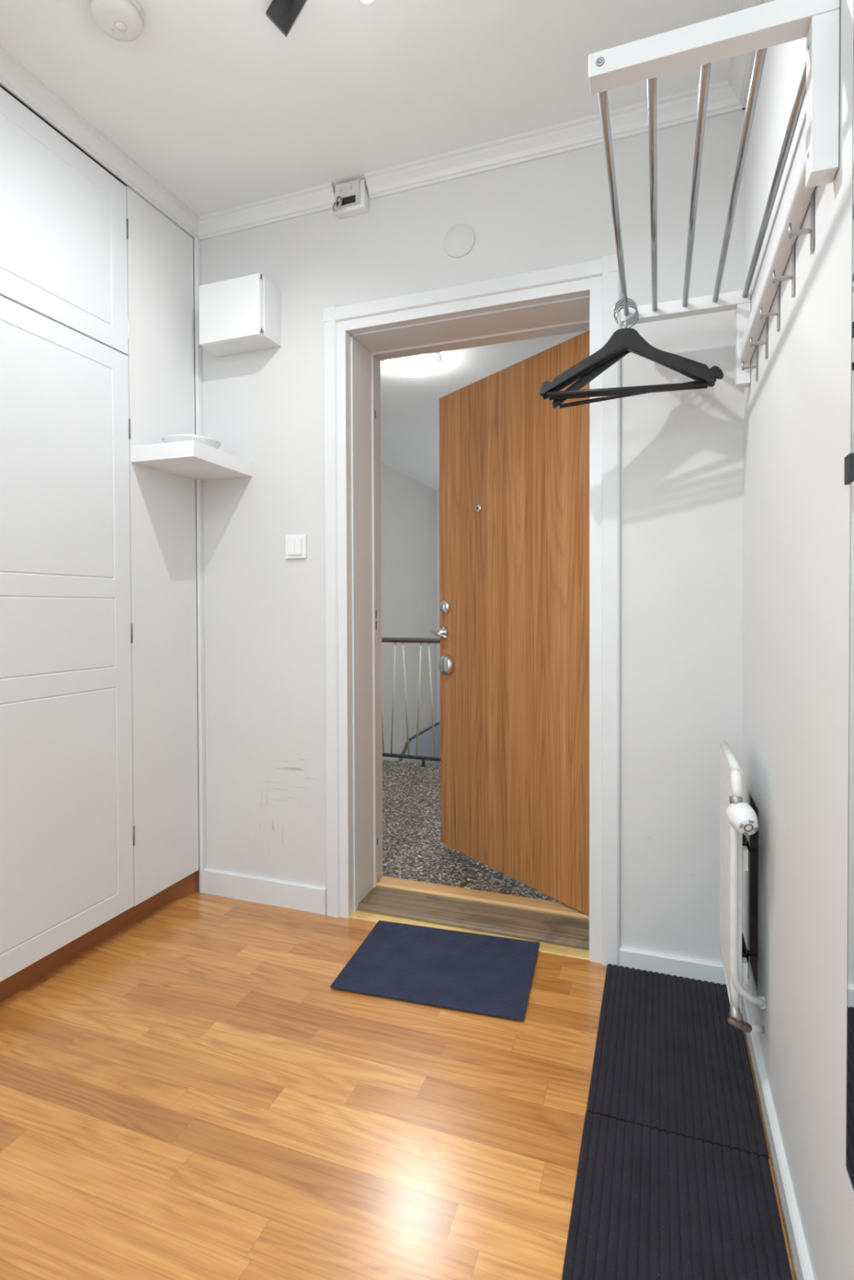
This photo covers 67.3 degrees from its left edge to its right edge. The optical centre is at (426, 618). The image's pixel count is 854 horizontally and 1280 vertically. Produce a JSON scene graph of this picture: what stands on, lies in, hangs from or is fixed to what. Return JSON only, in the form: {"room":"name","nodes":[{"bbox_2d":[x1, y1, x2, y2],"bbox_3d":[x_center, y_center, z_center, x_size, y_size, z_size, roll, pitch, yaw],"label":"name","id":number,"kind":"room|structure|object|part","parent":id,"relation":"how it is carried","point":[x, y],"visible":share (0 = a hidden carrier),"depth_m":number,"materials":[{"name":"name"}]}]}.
{"room":"entrance hall","nodes":[
{"label":"entrance hall","id":0,"kind":"room"},
{"bbox_2d":[0,0,738,491],"bbox_3d":[0.154,-1.479,2.674,3.800,0.105,9.550,0,1,20],"label":"ceiling","id":1,"kind":"structure","parent":0,"point":[224,109],"depth_m":1.70,"materials":[{"name":"paint"}]},
{"bbox_2d":[88,0,144,41],"bbox_3d":[-0.714,-1.384,1.476,0.115,0.042,0.115,0,1,20],"label":"smoke detector","id":2,"kind":"object","parent":1,"relation":"attached to","point":[122,20],"visible":1,"depth_m":1.46,"materials":[{"name":"white plastic"}]},
{"bbox_2d":[266,0,372,37],"bbox_3d":[-0.222,-1.325,1.248,0.460,0.158,0.326,0,1,20],"label":"ceiling spotlight","id":3,"kind":"object","parent":1,"relation":"attached to","point":[283,14],"visible":1,"depth_m":1.42,"materials":[{"name":"grey metal"}]},
{"bbox_3d":[-0.121,-1.257,1.288,0.034,0.019,0.036,0,1,20],"label":"bulb","id":4,"kind":"part","parent":3,"relation":"part of","materials":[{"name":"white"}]},
{"bbox_2d":[383,352,438,376],"bbox_3d":[-0.087,-1.405,3.549,0.304,0.080,0.304,0,1,20],"label":"lamp","id":5,"kind":"object","parent":1,"relation":"attached to","point":[419,365],"visible":0.73,"depth_m":3.49,"materials":[{"name":"white glass"}]},
{"bbox_2d":[0,889,795,1279],"bbox_3d":[-0.892,1.060,0.229,2.600,0.060,4.160,0,1,20],"label":"floor","id":6,"kind":"structure","parent":0,"point":[190,1095],"depth_m":1.30,"materials":[{"name":"brown wood"}]},
{"bbox_2d":[0,87,199,1002],"bbox_3d":[-1.467,-0.165,1.425,0.603,2.357,2.118,0,1,20],"label":"wardrobe","id":7,"kind":"object","parent":6,"relation":"on","point":[99,777],"visible":1,"depth_m":1.86,"materials":[{"name":"white paint"}]},
{"bbox_3d":[-1.049,-1.085,1.728,0.020,0.520,0.598,0,1,20],"label":"door","id":8,"kind":"part","parent":7,"relation":"part of","materials":[{"name":"white paint"}]},
{"bbox_3d":[-1.045,0.049,1.746,0.020,1.736,0.598,0,1,20],"label":"door","id":9,"kind":"part","parent":7,"relation":"part of","materials":[{"name":"white paint"}]},
{"bbox_3d":[-0.893,-0.223,2.169,0.022,2.269,0.303,0,1,20],"label":"filler panel","id":10,"kind":"part","parent":7,"relation":"part of","materials":[{"name":"paint"}]},
{"bbox_2d":[330,920,539,1021],"bbox_3d":[0.041,0.993,1.849,0.522,0.006,0.384,0,1,16],"label":"doormat","id":11,"kind":"object","parent":6,"relation":"on","point":[461,971],"visible":1,"depth_m":1.81,"materials":[{"name":"blue fabric"}]},
{"bbox_2d":[349,910,589,959],"bbox_3d":[0.116,0.996,2.035,0.852,0.004,0.051,0,1,20],"label":"threshold strip","id":12,"kind":"object","parent":6,"relation":"on","point":[543,947],"visible":0.5,"depth_m":2.05,"materials":[{"name":"gold metal"}]},
{"bbox_2d":[561,1111,792,1279],"bbox_3d":[0.368,1.010,0.941,0.332,0.007,0.656,0,1,20],"label":"runner mat","id":13,"kind":"object","parent":6,"relation":"on","point":[648,1203],"visible":1,"depth_m":1.09,"materials":[{"name":"grey carpet"}]},
{"bbox_2d":[586,964,768,1159],"bbox_3d":[0.579,1.000,1.522,0.333,0.007,0.572,0,1,20],"label":"runner mat","id":14,"kind":"object","parent":6,"relation":"on","point":[668,1058],"visible":0.98,"depth_m":1.44,"materials":[{"name":"grey carpet"}]},
{"bbox_2d":[381,462,436,760],"bbox_3d":[-0.784,1.240,5.397,0.200,5.420,5.150,0,1,20],"label":"wall","id":15,"kind":"structure","parent":0,"point":[408,506],"depth_m":6.67,"materials":[{"name":"grey paint"}]},
{"bbox_2d":[399,722,439,764],"bbox_3d":[-0.142,2.529,6.834,0.036,2.593,1.660,0,1,20],"label":"flight","id":16,"kind":"object","parent":15,"relation":"attached to","point":[425,744],"visible":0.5,"depth_m":7.13,"materials":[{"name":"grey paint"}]},
{"bbox_2d":[435,491,439,724],"bbox_3d":[1.845,1.205,7.085,3.600,5.420,0.190,0,1,20],"label":"wall","id":17,"kind":"structure","parent":0,"point":[437,492],"depth_m":7.58,"materials":[{"name":"white paint"}]},
{"bbox_2d":[182,109,744,963],"bbox_3d":[-0.184,-0.182,2.260,2.650,2.475,0.300,0,1,20],"label":"wall","id":18,"kind":"structure","parent":0,"point":[682,481],"depth_m":1.88,"materials":[{"name":"paint"}]},
{"bbox_2d":[130,440,252,480],"bbox_3d":[-0.768,-0.522,2.134,0.236,0.050,0.323,0,1,20],"label":"corner shelf","id":19,"kind":"object","parent":18,"relation":"attached to","point":[192,459],"visible":1,"depth_m":2.04,"materials":[{"name":"white wood"}]},
{"bbox_2d":[161,434,221,448],"bbox_3d":[-0.771,-0.565,2.104,0.184,0.036,0.184,0,1,20],"label":"shallow dish","id":20,"kind":"object","parent":19,"relation":"on","point":[210,442],"visible":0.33,"depth_m":2.03,"materials":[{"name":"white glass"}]},
{"bbox_2d":[193,237,206,893],"bbox_3d":[-0.820,-0.183,2.318,0.014,2.358,0.022,0,1,20],"label":"trim","id":21,"kind":"structure","parent":18,"relation":"attached to","point":[197,242],"depth_m":2.31,"materials":[{"name":"white paint"}]},
{"bbox_2d":[198,272,280,357],"bbox_3d":[-0.647,-1.032,2.190,0.268,0.199,0.119,0,1,20],"label":"box","id":22,"kind":"object","parent":18,"relation":"attached to","point":[241,314],"visible":1,"depth_m":2.14,"materials":[{"name":"white paint"}]},
{"bbox_2d":[204,867,326,915],"bbox_3d":[-0.574,0.953,2.252,0.496,0.088,0.014,0,1,20],"label":"baseboard","id":23,"kind":"structure","parent":18,"relation":"attached to","point":[252,888],"depth_m":2.24,"materials":[{"name":"white paint"}]},
{"bbox_2d":[198,182,334,240],"bbox_3d":[-0.569,-1.389,2.196,0.568,0.056,0.044,0,1,20],"label":"trim","id":24,"kind":"structure","parent":18,"relation":"attached to","point":[319,198],"depth_m":2.18,"materials":[{"name":"white paint"}]},
{"bbox_2d":[284,534,306,559],"bbox_3d":[-0.449,-0.247,2.186,0.080,0.081,0.016,0,1,20],"label":"light switch","id":25,"kind":"object","parent":18,"relation":"attached to","point":[295,544],"visible":1,"depth_m":2.18,"materials":[{"name":"plastic"}]},
{"bbox_2d":[332,178,368,218],"bbox_3d":[-0.249,-1.362,2.072,0.106,0.105,0.061,0,1,20],"label":"box","id":26,"kind":"object","parent":18,"relation":"attached to","point":[351,197],"visible":0.99,"depth_m":2.06,"materials":[{"name":"white plastic"}]},
{"bbox_3d":[-0.281,-1.350,2.064,0.017,0.017,0.013,0,1,20],"label":"gong post","id":27,"kind":"part","parent":26,"relation":"part of","materials":[{"name":"metal"}]},
{"bbox_2d":[443,223,475,257],"bbox_3d":[0.099,-1.168,1.979,0.101,0.101,0.006,0,1,20],"label":"blank cover plate","id":28,"kind":"object","parent":18,"relation":"attached to","point":[459,241],"visible":1,"depth_m":1.98,"materials":[{"name":"paint"}]},
{"bbox_2d":[322,254,620,966],"bbox_3d":[0.154,-0.018,2.131,0.949,2.030,0.318,0,1,20],"label":"door frame","id":29,"kind":"structure","parent":18,"relation":"attached to","point":[579,296],"depth_m":2.12,"materials":[{"name":"white paint"}]},
{"bbox_3d":[-0.304,-0.017,2.137,0.083,2.030,0.018,0,1,20],"label":"casing","id":30,"kind":"part","parent":29,"relation":"part of","materials":[{"name":"white paint"}]},
{"bbox_3d":[0.100,-0.989,1.975,0.941,0.083,0.018,0,1,20],"label":"casing","id":31,"kind":"part","parent":29,"relation":"part of","materials":[{"name":"white paint"}]},
{"bbox_3d":[0.511,-0.015,1.843,0.083,2.030,0.018,0,1,20],"label":"casing","id":32,"kind":"part","parent":29,"relation":"part of","materials":[{"name":"white paint"}]},
{"bbox_2d":[357,875,589,950],"bbox_3d":[0.167,0.978,2.172,0.806,0.036,0.244,0,1,20],"label":"door sill","id":33,"kind":"structure","parent":18,"relation":"attached to","point":[553,922],"depth_m":2.14,"materials":[{"name":"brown wood"}]},
{"bbox_3d":[0.192,0.977,2.240,0.806,0.036,0.098,0,1,20],"label":"rail","id":34,"kind":"part","parent":33,"relation":"part of","materials":[{"name":"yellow wood"}]},
{"bbox_2d":[429,330,589,915],"bbox_3d":[0.282,0.015,2.388,0.086,1.879,0.846,-1,1,-35],"label":"door","id":35,"kind":"structure","parent":18,"relation":"in","point":[513,633],"depth_m":2.32,"materials":[{"name":"brown wood"}]},
{"bbox_3d":[0.076,0.191,2.658,0.030,0.084,0.084,-1,1,-35],"label":"deadbolt knob","id":36,"kind":"part","parent":35,"relation":"part of","materials":[{"name":"silver metal"}]},
{"bbox_2d":[364,80,745,199],"bbox_3d":[0.324,-1.387,1.874,1.096,0.056,0.044,0,1,20],"label":"trim","id":37,"kind":"structure","parent":18,"relation":"attached to","point":[682,108],"depth_m":1.86,"materials":[{"name":"white paint"}]},
{"bbox_2d":[619,946,726,984],"bbox_3d":[0.704,0.972,1.791,0.317,0.056,0.016,0,1,20],"label":"baseboard","id":38,"kind":"structure","parent":18,"relation":"attached to","point":[696,969],"depth_m":1.79,"materials":[{"name":"white paint"}]},
{"bbox_2d":[382,760,562,902],"bbox_3d":[0.362,1.080,3.192,3.550,0.200,1.805,0,1,20],"label":"floor","id":39,"kind":"structure","parent":0,"point":[413,849],"depth_m":2.82,"materials":[{"name":"stone"}]},
{"bbox_2d":[381,637,439,767],"bbox_3d":[0.350,0.545,4.057,2.760,0.842,0.044,0,1,20],"label":"stair railing","id":40,"kind":"object","parent":39,"relation":"on","point":[417,640],"visible":0.2,"depth_m":4.21,"materials":[{"name":"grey metal"}]},
{"bbox_3d":[0.349,0.141,4.050,2.760,0.033,0.033,0,1,20],"label":"handrail","id":41,"kind":"part","parent":40,"relation":"part of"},
{"bbox_3d":[0.352,0.912,4.062,2.760,0.035,0.024,0,1,20],"label":"rail","id":42,"kind":"part","parent":40,"relation":"part of","materials":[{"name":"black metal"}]},
{"bbox_2d":[742,0,853,1279],"bbox_3d":[0.230,-0.146,-0.174,0.120,2.475,4.000,0,1,20],"label":"wall","id":43,"kind":"structure","parent":0,"point":[797,500],"depth_m":1.00,"materials":[{"name":"paint"}]},
{"bbox_2d":[588,0,839,387],"bbox_3d":[0.520,-0.678,1.262,0.308,0.263,0.858,0,1,20],"label":"coat rack","id":44,"kind":"object","parent":43,"relation":"attached to","point":[758,28],"visible":1,"depth_m":0.92,"materials":[{"name":"white paint"}]},
{"bbox_3d":[0.389,-0.795,1.309,0.013,0.013,0.801,0,1,20],"label":"rod","id":45,"kind":"part","parent":44,"relation":"part of","materials":[{"name":"metal"}]},
{"bbox_2d":[539,300,713,397],"bbox_3d":[0.505,-0.695,1.637,0.426,0.234,0.012,1,1,12],"label":"clothes hanger","id":46,"kind":"object","parent":44,"relation":"hanging from","point":[628,301],"visible":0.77,"depth_m":1.63,"materials":[{"name":"black plastic"}]},
{"bbox_2d":[539,297,715,395],"bbox_3d":[0.501,-0.695,1.623,0.426,0.234,0.012,0,1,12],"label":"clothes hanger","id":47,"kind":"object","parent":44,"relation":"hanging from","point":[630,338],"visible":0.96,"depth_m":1.62,"materials":[{"name":"black plastic"}]},
{"bbox_2d":[542,302,715,399],"bbox_3d":[0.512,-0.696,1.649,0.426,0.234,0.012,0,1,12],"label":"clothes hanger","id":48,"kind":"object","parent":44,"relation":"hanging from","point":[560,388],"visible":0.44,"depth_m":1.66,"materials":[{"name":"black plastic"}]},
{"bbox_2d":[551,305,723,408],"bbox_3d":[0.540,-0.686,1.659,0.424,0.254,0.011,0,1,12],"label":"clothes hanger","id":49,"kind":"object","parent":44,"relation":"hanging from","point":[716,371],"visible":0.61,"depth_m":1.67,"materials":[{"name":"black plastic"}]},
{"bbox_3d":[0.455,-0.794,1.285,0.013,0.013,0.801,0,1,20],"label":"rod","id":50,"kind":"part","parent":44,"relation":"part of","materials":[{"name":"metal"}]},
{"bbox_3d":[0.659,-0.799,1.648,0.308,0.033,0.033,0,1,20],"label":"arm","id":51,"kind":"part","parent":44,"relation":"part of","materials":[{"name":"white paint"}]},
{"bbox_3d":[0.523,-0.794,1.261,0.013,0.013,0.801,0,1,20],"label":"rod","id":52,"kind":"part","parent":44,"relation":"part of","materials":[{"name":"metal"}]},
{"bbox_3d":[0.381,-0.786,0.875,0.308,0.033,0.034,0,1,20],"label":"arm","id":53,"kind":"part","parent":44,"relation":"part of","materials":[{"name":"white paint"}]},
{"bbox_3d":[0.589,-0.794,1.237,0.013,0.013,0.801,0,1,20],"label":"rod","id":54,"kind":"part","parent":44,"relation":"part of","materials":[{"name":"metal"}]},
{"bbox_3d":[0.790,-0.683,1.603,0.031,0.198,0.033,0,1,20],"label":"post","id":55,"kind":"part","parent":44,"relation":"part of","materials":[{"name":"white paint"}]},
{"bbox_3d":[0.652,-0.794,1.214,0.013,0.013,0.801,0,1,20],"label":"rod","id":56,"kind":"part","parent":44,"relation":"part of","materials":[{"name":"metal"}]},
{"bbox_3d":[0.655,-0.652,1.215,0.023,0.047,0.788,0,1,20],"label":"hook rail","id":57,"kind":"part","parent":44,"relation":"part of","materials":[{"name":"white paint"}]},
{"bbox_3d":[0.511,-0.670,0.829,0.031,0.198,0.034,0,1,20],"label":"post","id":58,"kind":"part","parent":44,"relation":"part of","materials":[{"name":"white paint"}]},
{"bbox_2d":[719,740,765,1033],"bbox_3d":[0.705,0.599,1.440,0.094,0.581,0.414,0,1,20],"label":"radiator","id":59,"kind":"object","parent":43,"relation":"attached to","point":[738,820],"visible":0.99,"depth_m":1.33,"materials":[{"name":"metal"}]},
{"bbox_3d":[0.703,0.579,1.488,0.016,0.512,0.325,0,1,20],"label":"panel","id":60,"kind":"part","parent":59,"relation":"part of","materials":[{"name":"metal"}]},
{"bbox_2d":[728,0,764,110],"bbox_3d":[0.148,-1.355,-0.165,0.044,0.056,4.000,0,1,20],"label":"trim","id":61,"kind":"structure","parent":43,"relation":"attached to","point":[740,68],"depth_m":1.61,"materials":[{"name":"white paint"}]},
{"bbox_2d":[742,983,813,1279],"bbox_3d":[0.167,1.004,-0.141,0.016,0.055,3.984,0,1,20],"label":"baseboard","id":62,"kind":"structure","parent":43,"relation":"attached to","point":[797,1243],"depth_m":1.15,"materials":[{"name":"white paint"}]},
{"bbox_2d":[844,19,853,1190],"bbox_3d":[0.386,-0.127,0.446,0.006,1.562,0.673,0,1,20],"label":"wall mirror","id":63,"kind":"object","parent":43,"relation":"attached to","point":[849,459],"visible":1,"depth_m":0.74,"materials":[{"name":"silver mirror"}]},
{"bbox_3d":[0.383,-0.128,0.437,0.004,1.560,0.654,0,1,20],"label":"glass","id":64,"kind":"part","parent":63,"relation":"part of","materials":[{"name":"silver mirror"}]},
{"bbox_3d":[-1.831,-0.150,0.568,0.700,2.475,4.000,0,1,20],"label":"wall","id":65,"kind":"structure","parent":0,"visible":0},
{"bbox_2d":[0,46,199,238],"bbox_3d":[-1.485,-1.359,0.423,0.044,0.056,4.000,0,1,20],"label":"trim","id":66,"kind":"structure","parent":65,"relation":"attached to","point":[15,77],"depth_m":1.84,"materials":[{"name":"white paint"}]}
]}

